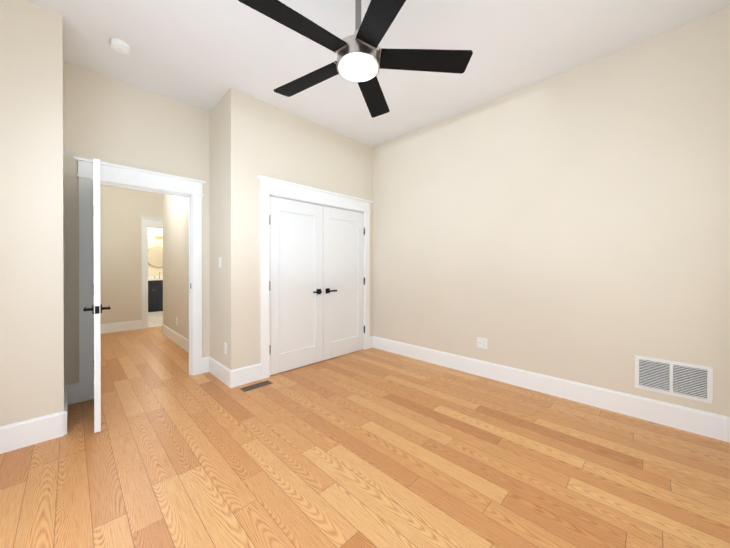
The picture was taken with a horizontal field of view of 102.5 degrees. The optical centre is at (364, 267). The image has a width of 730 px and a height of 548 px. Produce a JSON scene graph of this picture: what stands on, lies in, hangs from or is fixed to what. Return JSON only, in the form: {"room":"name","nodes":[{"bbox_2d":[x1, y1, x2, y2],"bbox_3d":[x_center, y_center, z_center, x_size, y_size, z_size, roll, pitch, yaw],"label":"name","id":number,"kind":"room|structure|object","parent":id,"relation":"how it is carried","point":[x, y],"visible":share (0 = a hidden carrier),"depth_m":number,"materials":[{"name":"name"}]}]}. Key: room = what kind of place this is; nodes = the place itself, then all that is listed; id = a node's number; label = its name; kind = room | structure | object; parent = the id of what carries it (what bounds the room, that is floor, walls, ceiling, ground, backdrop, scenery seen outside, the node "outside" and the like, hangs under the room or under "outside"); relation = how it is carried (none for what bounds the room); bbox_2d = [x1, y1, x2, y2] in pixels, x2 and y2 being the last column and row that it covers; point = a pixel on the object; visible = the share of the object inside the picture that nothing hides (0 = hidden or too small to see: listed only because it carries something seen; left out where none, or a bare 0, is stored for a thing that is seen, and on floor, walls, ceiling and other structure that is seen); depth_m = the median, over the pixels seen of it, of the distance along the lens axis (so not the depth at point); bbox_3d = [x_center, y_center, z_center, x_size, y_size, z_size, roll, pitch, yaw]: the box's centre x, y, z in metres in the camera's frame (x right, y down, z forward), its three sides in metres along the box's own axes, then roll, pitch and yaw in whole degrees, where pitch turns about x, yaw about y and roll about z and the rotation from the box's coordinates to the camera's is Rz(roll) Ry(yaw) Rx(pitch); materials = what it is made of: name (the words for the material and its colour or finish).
{"room":"empty bedroom","nodes":[
{"label":"empty bedroom","id":0,"kind":"room"},
{"bbox_2d":[148,311,162,326],"bbox_3d":[-5.069,1.255,7.458,3.060,0.100,2.240,0,0,45],"label":"floor","id":1,"kind":"structure","parent":0,"point":[155,319],"depth_m":6.92,"materials":[{"name":"beige tile"}]},
{"bbox_2d":[148,272,162,311],"bbox_3d":[-5.793,0.662,8.314,0.581,1.080,1.184,0,0,45],"label":"bathroom vanity","id":2,"kind":"object","parent":1,"relation":"on","point":[155,293],"visible":0.31,"depth_m":8.02,"materials":[{"name":"grey wood"}]},
{"bbox_2d":[0,326,729,547],"bbox_3d":[-1.478,1.271,3.269,7.940,0.100,4.530,0,0,45],"label":"floor","id":3,"kind":"structure","parent":0,"point":[372,448],"depth_m":1.80,"materials":[{"name":"brown wood"}]},
{"bbox_2d":[240,380,272,391],"bbox_3d":[-1.120,1.220,3.026,0.105,0.005,0.300,0,0,45],"label":"floor vent","id":4,"kind":"object","parent":3,"relation":"in","point":[255,386],"visible":1,"depth_m":3.01,"materials":[{"name":"black metal"}]},
{"bbox_2d":[0,0,729,426],"bbox_3d":[-2.564,-0.313,4.340,11.000,3.060,4.530,0,0,45],"label":"wall","id":5,"kind":"structure","parent":0,"point":[572,224],"depth_m":2.75,"materials":[{"name":"beige paint"}]},
{"bbox_2d":[0,408,67,453],"bbox_3d":[-2.481,1.139,1.862,0.016,0.175,0.821,0,0,45],"label":"baseboard","id":6,"kind":"structure","parent":5,"relation":"attached to","point":[18,435],"depth_m":2.03,"materials":[{"name":"white wood"}]},
{"bbox_2d":[64,384,75,407],"bbox_3d":[-2.437,1.137,2.400,0.640,0.175,0.035,0,0,45],"label":"baseboard","id":7,"kind":"structure","parent":5,"relation":"attached to","point":[70,393],"depth_m":2.62,"materials":[{"name":"white wood"}]},
{"bbox_2d":[83,158,110,432],"bbox_3d":[-2.254,0.205,2.465,0.152,2.022,0.822,0,0,-42],"label":"entry door","id":8,"kind":"structure","parent":5,"relation":"in","point":[97,308],"depth_m":2.17,"materials":[{"name":"white wood"}]},
{"bbox_2d":[100,320,141,333],"bbox_3d":[-4.790,1.125,5.470,0.016,0.175,1.011,0,0,45],"label":"baseboard","id":9,"kind":"structure","parent":5,"relation":"attached to","point":[129,325],"depth_m":5.60,"materials":[{"name":"white wood"}]},
{"bbox_2d":[73,156,205,401],"bbox_3d":[-2.297,0.112,3.077,0.224,2.220,1.086,0,0,45],"label":"door frame","id":10,"kind":"structure","parent":5,"relation":"attached to","point":[121,174],"depth_m":2.88,"materials":[{"name":"white wood"}]},
{"bbox_2d":[139,217,162,328],"bbox_3d":[-4.085,0.100,6.151,0.052,2.220,1.040,0,0,45],"label":"door frame","id":11,"kind":"structure","parent":5,"relation":"attached to","point":[146,222],"depth_m":5.85,"materials":[{"name":"white wood"}]},
{"bbox_2d":[148,246,162,267],"bbox_3d":[-5.990,-0.319,8.506,0.026,0.630,0.630,0,0,45],"label":"bathroom mirror","id":12,"kind":"object","parent":5,"relation":"attached to","point":[155,256],"visible":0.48,"depth_m":8.46,"materials":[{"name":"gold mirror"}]},
{"bbox_2d":[148,231,162,238],"bbox_3d":[-5.957,-0.949,8.471,0.119,0.210,0.580,0,0,45],"label":"sconce","id":13,"kind":"object","parent":5,"relation":"attached to","point":[158,236],"visible":0.69,"depth_m":8.43,"materials":[{"name":"gold metal"}]},
{"bbox_2d":[162,324,203,363],"bbox_3d":[-2.827,1.129,4.504,2.636,0.175,0.016,0,0,45],"label":"baseboard","id":14,"kind":"structure","parent":5,"relation":"attached to","point":[181,341],"depth_m":4.67,"materials":[{"name":"white wood"}]},
{"bbox_2d":[204,356,235,387],"bbox_3d":[-1.603,1.134,3.216,0.676,0.175,0.020,0,0,45],"label":"baseboard","id":15,"kind":"structure","parent":5,"relation":"attached to","point":[224,374],"depth_m":3.17,"materials":[{"name":"white wood"}]},
{"bbox_2d":[224,342,226,353],"bbox_3d":[-1.476,0.852,3.098,0.070,0.115,0.008,0,0,45],"label":"outlet","id":16,"kind":"object","parent":5,"relation":"attached to","point":[225,348],"visible":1,"depth_m":3.09,"materials":[{"name":"white plastic"}]},
{"bbox_2d":[236,363,260,386],"bbox_3d":[-1.245,1.134,3.108,0.016,0.175,0.310,0,0,45],"label":"baseboard","id":17,"kind":"structure","parent":5,"relation":"attached to","point":[252,373],"depth_m":3.11,"materials":[{"name":"white wood"}]},
{"bbox_2d":[269,196,322,374],"bbox_3d":[-0.807,0.201,3.544,0.094,2.022,0.760,0,0,45],"label":"closet door","id":18,"kind":"structure","parent":5,"relation":"in","point":[296,276],"depth_m":3.54,"materials":[{"name":"white wood"}]},
{"bbox_2d":[257,175,372,379],"bbox_3d":[-0.526,0.109,3.803,0.052,2.220,1.781,0,0,45],"label":"trim","id":19,"kind":"structure","parent":5,"relation":"attached to","point":[273,186],"depth_m":3.38,"materials":[{"name":"white wood"}]},
{"bbox_2d":[269,194,363,212],"bbox_3d":[-0.587,0.189,3.864,0.120,2.060,1.545,0,0,45],"label":"door frame","id":20,"kind":"structure","parent":5,"relation":"attached to","point":[314,203],"depth_m":3.73,"materials":[{"name":"white wood"}]},
{"bbox_2d":[323,206,364,359],"bbox_3d":[-0.269,0.199,4.087,0.094,2.022,0.760,0,0,45],"label":"closet door","id":21,"kind":"structure","parent":5,"relation":"in","point":[343,283],"depth_m":4.08,"materials":[{"name":"white wood"}]},
{"bbox_2d":[477,337,486,348],"bbox_3d":[1.317,0.846,3.294,0.116,0.115,0.015,0,0,45],"label":"outlet","id":22,"kind":"object","parent":5,"relation":"attached to","point":[481,342],"visible":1,"depth_m":3.29,"materials":[{"name":"white plastic"}]},
{"bbox_2d":[370,336,729,442],"bbox_3d":[1.369,1.134,3.234,3.550,0.175,0.030,0,0,45],"label":"baseboard","id":23,"kind":"structure","parent":5,"relation":"attached to","point":[716,426],"depth_m":2.64,"materials":[{"name":"white wood"}]},
{"bbox_2d":[635,355,712,403],"bbox_3d":[2.364,0.850,2.260,0.415,0.265,0.009,0,0,45],"label":"air vent","id":24,"kind":"object","parent":5,"relation":"in","point":[685,380],"visible":1,"depth_m":2.25,"materials":[{"name":"white metal"}]},
{"bbox_2d":[24,0,729,146],"bbox_3d":[-2.564,-1.893,4.334,11.000,0.100,4.530,0,0,45],"label":"ceiling","id":25,"kind":"structure","parent":0,"point":[206,55],"depth_m":2.42,"materials":[{"name":"paint"}]},
{"bbox_2d":[109,38,130,53],"bbox_3d":[-2.012,-1.813,2.406,0.136,0.044,0.136,0,0,45],"label":"smoke detector","id":26,"kind":"object","parent":25,"relation":"attached to","point":[120,46],"visible":0.98,"depth_m":2.38,"materials":[{"name":"white plastic"}]},
{"bbox_2d":[238,0,472,117],"bbox_3d":[-0.071,-1.494,1.715,1.297,0.678,1.275,0,0,45],"label":"ceiling fan","id":27,"kind":"object","parent":25,"relation":"hanging from","point":[363,58],"visible":1,"depth_m":1.69,"materials":[{"name":"black wood"}]}
]}

